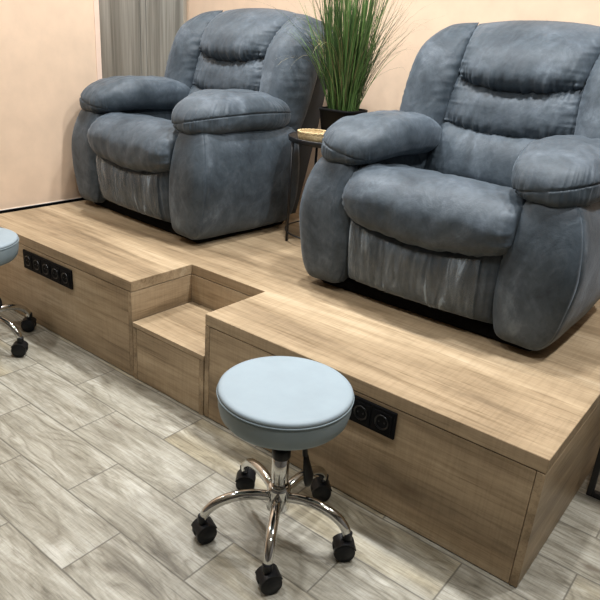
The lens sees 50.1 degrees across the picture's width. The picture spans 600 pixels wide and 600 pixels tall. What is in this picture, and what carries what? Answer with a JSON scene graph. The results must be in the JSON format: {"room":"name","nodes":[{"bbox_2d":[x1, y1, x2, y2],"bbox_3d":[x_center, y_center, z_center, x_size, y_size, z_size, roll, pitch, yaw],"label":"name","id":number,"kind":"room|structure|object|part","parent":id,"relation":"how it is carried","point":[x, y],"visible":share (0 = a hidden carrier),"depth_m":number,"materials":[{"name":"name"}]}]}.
{"room":"salon","nodes":[
{"label":"salon","id":0,"kind":"room"},
{"bbox_2d":[0,0,96,209],"bbox_3d":[-2.350,-1.002,1.926,0.125,2.750,3.945,20,27,34],"label":"wall","id":1,"kind":"structure","parent":0,"point":[48,50],"depth_m":3.26,"materials":[{"name":"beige paint"}]},
{"bbox_2d":[0,197,85,213],"bbox_3d":[-1.373,-0.457,3.456,0.009,0.123,0.745,20,27,34],"label":"baseboard","id":2,"kind":"structure","parent":1,"relation":"attached to","point":[77,199],"depth_m":3.42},
{"bbox_2d":[93,0,101,79],"bbox_3d":[-1.115,-1.511,3.397,0.134,2.750,0.030,20,27,34],"label":"trim","id":3,"kind":"structure","parent":1,"relation":"attached to","point":[95,2],"depth_m":3.40,"materials":[{"name":"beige paint"}]},
{"bbox_2d":[0,304,599,599],"bbox_3d":[-0.856,0.642,1.886,6.300,0.050,5.100,20,27,34],"label":"floor","id":4,"kind":"structure","parent":0,"point":[105,476],"depth_m":1.90,"materials":[{"name":"grey wood"}]},
{"bbox_2d":[0,227,36,357],"bbox_3d":[-1.356,-0.036,2.740,0.475,0.488,0.458,20,27,34],"label":"stool","id":5,"kind":"object","parent":4,"relation":"on","point":[9,240],"visible":1,"depth_m":2.71,"materials":[{"name":"blue leather"}]},
{"bbox_3d":[-1.356,-0.214,2.655,0.360,0.094,0.360,20,27,34],"label":"seat","id":6,"kind":"part","parent":5,"relation":"part of","materials":[{"name":"blue leather"}]},
{"bbox_3d":[-1.265,0.114,2.737,0.202,0.092,0.029,13,24,20],"label":"leg","id":7,"kind":"part","parent":5,"relation":"part of","materials":[{"name":"silver metal"}]},
{"bbox_3d":[-1.297,0.059,2.867,0.029,0.092,0.202,21,28,36],"label":"leg","id":8,"kind":"part","parent":5,"relation":"part of","materials":[{"name":"silver metal"}]},
{"bbox_2d":[132,302,212,415],"bbox_3d":[-0.416,0.221,2.596,0.404,0.252,0.317,20,27,34],"label":"step","id":9,"kind":"structure","parent":4,"relation":"on","point":[168,345],"depth_m":2.49,"materials":[{"name":"brown wood"}]},
{"bbox_3d":[-0.567,0.176,2.706,0.022,0.231,0.315,20,27,34],"label":"panel","id":10,"kind":"part","parent":9,"relation":"part of","materials":[{"name":"brown wood"}]},
{"bbox_3d":[-0.508,0.267,2.491,0.358,0.228,0.023,20,27,34],"label":"panel","id":11,"kind":"part","parent":9,"relation":"part of","materials":[{"name":"brown wood"}]},
{"bbox_3d":[-0.268,0.285,2.493,0.022,0.231,0.315,20,27,34],"label":"panel","id":12,"kind":"part","parent":9,"relation":"part of","materials":[{"name":"brown wood"}]},
{"bbox_2d":[191,356,355,594],"bbox_3d":[-0.040,0.448,1.797,0.475,0.488,0.458,20,27,34],"label":"stool","id":13,"kind":"object","parent":4,"relation":"on","point":[283,405],"visible":1,"depth_m":1.70,"materials":[{"name":"blue leather"}]},
{"bbox_3d":[-0.183,0.575,1.806,0.202,0.092,0.029,-1,23,-13],"label":"leg","id":14,"kind":"part","parent":13,"relation":"part of","materials":[{"name":"silver metal"}]},
{"bbox_3d":[-0.126,0.528,1.931,0.029,0.092,0.202,-9,26,-30],"label":"leg","id":15,"kind":"part","parent":13,"relation":"part of","materials":[{"name":"silver metal"}]},
{"bbox_3d":[-0.073,0.619,1.721,0.029,0.092,0.202,6,22,3],"label":"leg","id":16,"kind":"part","parent":13,"relation":"part of","materials":[{"name":"silver metal"}]},
{"bbox_3d":[-0.040,0.270,1.711,0.360,0.094,0.360,20,27,34],"label":"seat","id":17,"kind":"part","parent":13,"relation":"part of","materials":[{"name":"blue leather"}]},
{"bbox_3d":[0.018,0.542,1.923,0.029,0.092,0.202,21,28,36],"label":"leg","id":18,"kind":"part","parent":13,"relation":"part of","materials":[{"name":"silver metal"}]},
{"bbox_3d":[0.006,0.432,1.770,0.076,0.195,0.031,1,22,-8],"label":"height lever","id":19,"kind":"part","parent":13,"relation":"part of","materials":[{"name":"black plastic"}]},
{"bbox_3d":[0.051,0.598,1.793,0.202,0.092,0.029,13,24,20],"label":"leg","id":20,"kind":"part","parent":13,"relation":"part of","materials":[{"name":"silver metal"}]},
{"bbox_2d":[0,198,599,587],"bbox_3d":[0.022,-0.023,3.050,2.797,0.420,1.655,20,27,34],"label":"podium","id":21,"kind":"object","parent":4,"relation":"on","point":[493,442],"visible":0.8,"depth_m":2.10,"materials":[{"name":"brown wood"}]},
{"bbox_2d":[23,249,72,289],"bbox_3d":[-1.122,-0.137,2.843,0.380,0.088,0.015,20,27,34],"label":"power outlet","id":22,"kind":"object","parent":21,"relation":"attached to","point":[57,273],"visible":1,"depth_m":2.83,"materials":[{"name":"black plastic"}]},
{"bbox_2d":[23,252,32,268],"bbox_3d":[-1.238,-0.179,2.923,0.066,0.066,0.004,20,27,34],"label":"outlet","id":23,"kind":"object","parent":22,"relation":"attached to","point":[27,256],"depth_m":2.92,"materials":[{"name":"plastic"}]},
{"bbox_2d":[32,256,41,273],"bbox_3d":[-1.180,-0.158,2.882,0.066,0.066,0.004,20,27,34],"label":"outlet","id":24,"kind":"object","parent":22,"relation":"attached to","point":[36,260],"depth_m":2.88,"materials":[{"name":"plastic"}]},
{"bbox_2d":[41,260,50,277],"bbox_3d":[-1.123,-0.137,2.841,0.066,0.066,0.004,20,27,34],"label":"outlet","id":25,"kind":"object","parent":22,"relation":"attached to","point":[45,264],"depth_m":2.84,"materials":[{"name":"plastic"}]},
{"bbox_2d":[51,265,60,281],"bbox_3d":[-1.066,-0.116,2.800,0.066,0.066,0.004,20,27,34],"label":"outlet","id":26,"kind":"object","parent":22,"relation":"attached to","point":[55,269],"depth_m":2.79,"materials":[{"name":"plastic"}]},
{"bbox_2d":[60,269,69,286],"bbox_3d":[-1.008,-0.095,2.759,0.066,0.066,0.004,20,27,34],"label":"outlet","id":27,"kind":"object","parent":22,"relation":"attached to","point":[64,273],"depth_m":2.76,"materials":[{"name":"plastic"}]},
{"bbox_3d":[-1.121,-0.027,2.905,1.126,0.371,0.022,20,27,34],"label":"panel","id":28,"kind":"part","parent":21,"relation":"part of","materials":[{"name":"brown wood"}]},
{"bbox_3d":[-0.580,0.100,2.694,0.022,0.371,0.318,20,27,34],"label":"panel","id":29,"kind":"part","parent":21,"relation":"part of","materials":[{"name":"brown wood"}]},
{"bbox_2d":[71,8,326,242],"bbox_3d":[-0.501,-0.974,3.333,1.090,1.050,1.040,22,28,37],"label":"recliner","id":30,"kind":"object","parent":21,"relation":"on","point":[200,151],"visible":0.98,"depth_m":3.10,"materials":[{"name":"blue fabric"}]},
{"bbox_3d":[-0.920,-0.841,3.570,0.263,0.531,0.674,22,28,37],"label":"armrest","id":31,"kind":"part","parent":30,"relation":"part of","materials":[{"name":"blue fabric"}]},
{"bbox_2d":[87,112,178,172],"bbox_3d":[-0.617,-0.806,3.273,0.652,0.253,0.719,22,28,37],"label":"seat cushion","id":32,"kind":"object","parent":30,"relation":"on","point":[117,142],"depth_m":3.02,"materials":[{"name":"blue fabric"}]},
{"bbox_3d":[-0.597,-0.593,3.404,0.890,0.280,0.600,22,28,37],"label":"frame","id":33,"kind":"part","parent":30,"relation":"part of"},
{"bbox_2d":[192,52,264,90],"bbox_3d":[-0.369,-1.193,3.387,0.584,0.237,0.167,22,28,37],"label":"lumbar cushion","id":34,"kind":"object","parent":30,"relation":"on","point":[210,70],"depth_m":3.31,"materials":[{"name":"blue fabric"}]},
{"bbox_3d":[-0.306,-0.593,3.075,0.263,0.531,0.674,22,28,37],"label":"armrest","id":35,"kind":"part","parent":30,"relation":"part of","materials":[{"name":"blue fabric"}]},
{"bbox_2d":[199,8,296,61],"bbox_3d":[-0.282,-1.398,3.393,0.568,0.282,0.365,22,28,37],"label":"cushion","id":36,"kind":"object","parent":30,"relation":"on","point":[244,34],"depth_m":3.27,"materials":[{"name":"blue fabric"}]},
{"bbox_3d":[-0.241,0.224,2.453,0.022,0.371,0.318,20,27,34],"label":"panel","id":37,"kind":"part","parent":21,"relation":"part of","materials":[{"name":"brown wood"}]},
{"bbox_3d":[-0.305,0.118,2.699,0.456,0.371,0.022,20,27,34],"label":"riser panel","id":38,"kind":"part","parent":21,"relation":"part of","materials":[{"name":"brown wood"}]},
{"bbox_2d":[285,132,321,240],"bbox_3d":[0.133,-0.530,3.095,0.410,0.498,0.410,20,27,34],"label":"side table","id":39,"kind":"object","parent":21,"relation":"on","point":[293,136],"visible":0.3,"depth_m":3.01,"materials":[{"name":"black metal"}]},
{"bbox_3d":[-0.049,-0.508,3.038,0.013,0.475,0.012,20,27,34],"label":"leg","id":40,"kind":"part","parent":39,"relation":"part of","materials":[{"name":"black metal"}]},
{"bbox_2d":[288,132,321,147],"bbox_3d":[0.149,-0.748,3.006,0.410,0.025,0.410,20,27,34],"label":"table top","id":41,"kind":"object","parent":39,"relation":"on","point":[293,136],"depth_m":2.88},
{"bbox_2d":[297,128,325,142],"bbox_3d":[0.065,-0.749,2.936,0.161,0.047,0.160,20,27,34],"label":"basket","id":42,"kind":"object","parent":39,"relation":"on","point":[313,135],"visible":0.68,"depth_m":2.88,"materials":[{"name":"wicker"}]},
{"bbox_3d":[0.072,-0.592,3.266,0.013,0.475,0.012,20,27,34],"label":"leg","id":43,"kind":"part","parent":39,"relation":"part of","materials":[{"name":"black metal"}]},
{"bbox_2d":[261,0,438,129],"bbox_3d":[0.174,-1.168,2.826,0.853,0.917,0.769,5,22,2],"label":"potted grass","id":44,"kind":"object","parent":39,"relation":"on","point":[348,63],"depth_m":2.86,"materials":[{"name":"plant"}]},
{"bbox_2d":[319,106,367,129],"bbox_3d":[0.198,-0.827,3.021,0.185,0.143,0.185,20,27,34],"label":"pot","id":45,"kind":"object","parent":44,"relation":"attached to","point":[329,115],"depth_m":2.95,"materials":[{"name":"black plastic"}]},
{"bbox_3d":[0.132,0.432,2.012,1.166,0.371,0.022,20,27,34],"label":"panel","id":46,"kind":"part","parent":21,"relation":"part of","materials":[{"name":"brown wood"}]},
{"bbox_2d":[349,394,397,439],"bbox_3d":[0.125,0.312,1.952,0.380,0.088,0.015,20,27,34],"label":"power outlet","id":47,"kind":"object","parent":21,"relation":"attached to","point":[379,419],"visible":0.4,"depth_m":1.88,"materials":[{"name":"black plastic"}]},
{"bbox_2d":[299,20,599,350],"bbox_3d":[0.710,-0.535,2.481,1.090,1.050,1.040,20,27,34],"label":"recliner","id":48,"kind":"object","parent":21,"relation":"on","point":[473,204],"visible":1,"depth_m":2.31,"materials":[{"name":"blue fabric"}]},
{"bbox_3d":[0.282,-0.394,2.695,0.263,0.531,0.674,20,27,34],"label":"armrest","id":49,"kind":"part","parent":48,"relation":"part of","materials":[{"name":"blue fabric"}]},
{"bbox_3d":[0.619,-0.152,2.548,0.890,0.280,0.600,20,27,34],"label":"frame","id":50,"kind":"part","parent":48,"relation":"part of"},
{"bbox_2d":[342,162,525,256],"bbox_3d":[0.601,-0.365,2.415,0.652,0.253,0.719,20,27,34],"label":"seat cushion","id":51,"kind":"object","parent":48,"relation":"on","point":[416,209],"depth_m":2.18,"materials":[{"name":"blue fabric"}]},
{"bbox_2d":[425,121,537,187],"bbox_3d":[0.782,-0.564,2.566,0.601,0.260,0.188,20,27,34],"label":"cushion","id":52,"kind":"object","parent":48,"relation":"on","point":[486,151],"depth_m":2.54,"materials":[{"name":"blue fabric"}]},
{"bbox_2d":[444,75,583,138],"bbox_3d":[0.834,-0.757,2.540,0.584,0.237,0.167,20,27,34],"label":"lumbar cushion","id":53,"kind":"object","parent":48,"relation":"on","point":[475,106],"depth_m":2.47,"materials":[{"name":"blue fabric"}]},
{"bbox_2d":[458,20,599,93],"bbox_3d":[0.917,-0.964,2.550,0.568,0.282,0.365,20,27,34],"label":"cushion","id":54,"kind":"object","parent":48,"relation":"on","point":[517,56],"depth_m":2.45,"materials":[{"name":"blue fabric"}]},
{"bbox_3d":[0.927,-0.158,2.235,0.263,0.531,0.674,20,27,34],"label":"armrest","id":55,"kind":"part","parent":48,"relation":"part of","materials":[{"name":"blue fabric"}]},
{"bbox_3d":[1.104,0.392,2.285,0.022,0.371,1.655,20,27,34],"label":"panel","id":56,"kind":"part","parent":21,"relation":"part of","materials":[{"name":"brown wood"}]},
{"bbox_2d":[586,447,599,499],"bbox_3d":[1.415,0.346,1.971,0.738,0.744,0.500,20,27,34],"label":"metal table","id":57,"kind":"object","parent":4,"relation":"on","point":[591,491],"visible":1,"depth_m":2.11,"materials":[{"name":"black metal"}]},
{"bbox_2d":[187,0,599,197],"bbox_3d":[0.769,-1.282,3.179,6.300,2.750,0.100,20,27,34],"label":"wall","id":58,"kind":"structure","parent":0,"point":[386,91],"depth_m":3.27,"materials":[{"name":"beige paint"}]},
{"bbox_2d":[99,0,186,78],"bbox_3d":[-1.197,-1.971,4.508,1.155,2.746,0.021,20,27,34],"label":"curtain","id":59,"kind":"object","parent":58,"relation":"attached to","point":[137,37],"visible":0.16,"depth_m":4.49,"materials":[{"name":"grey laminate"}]}
]}

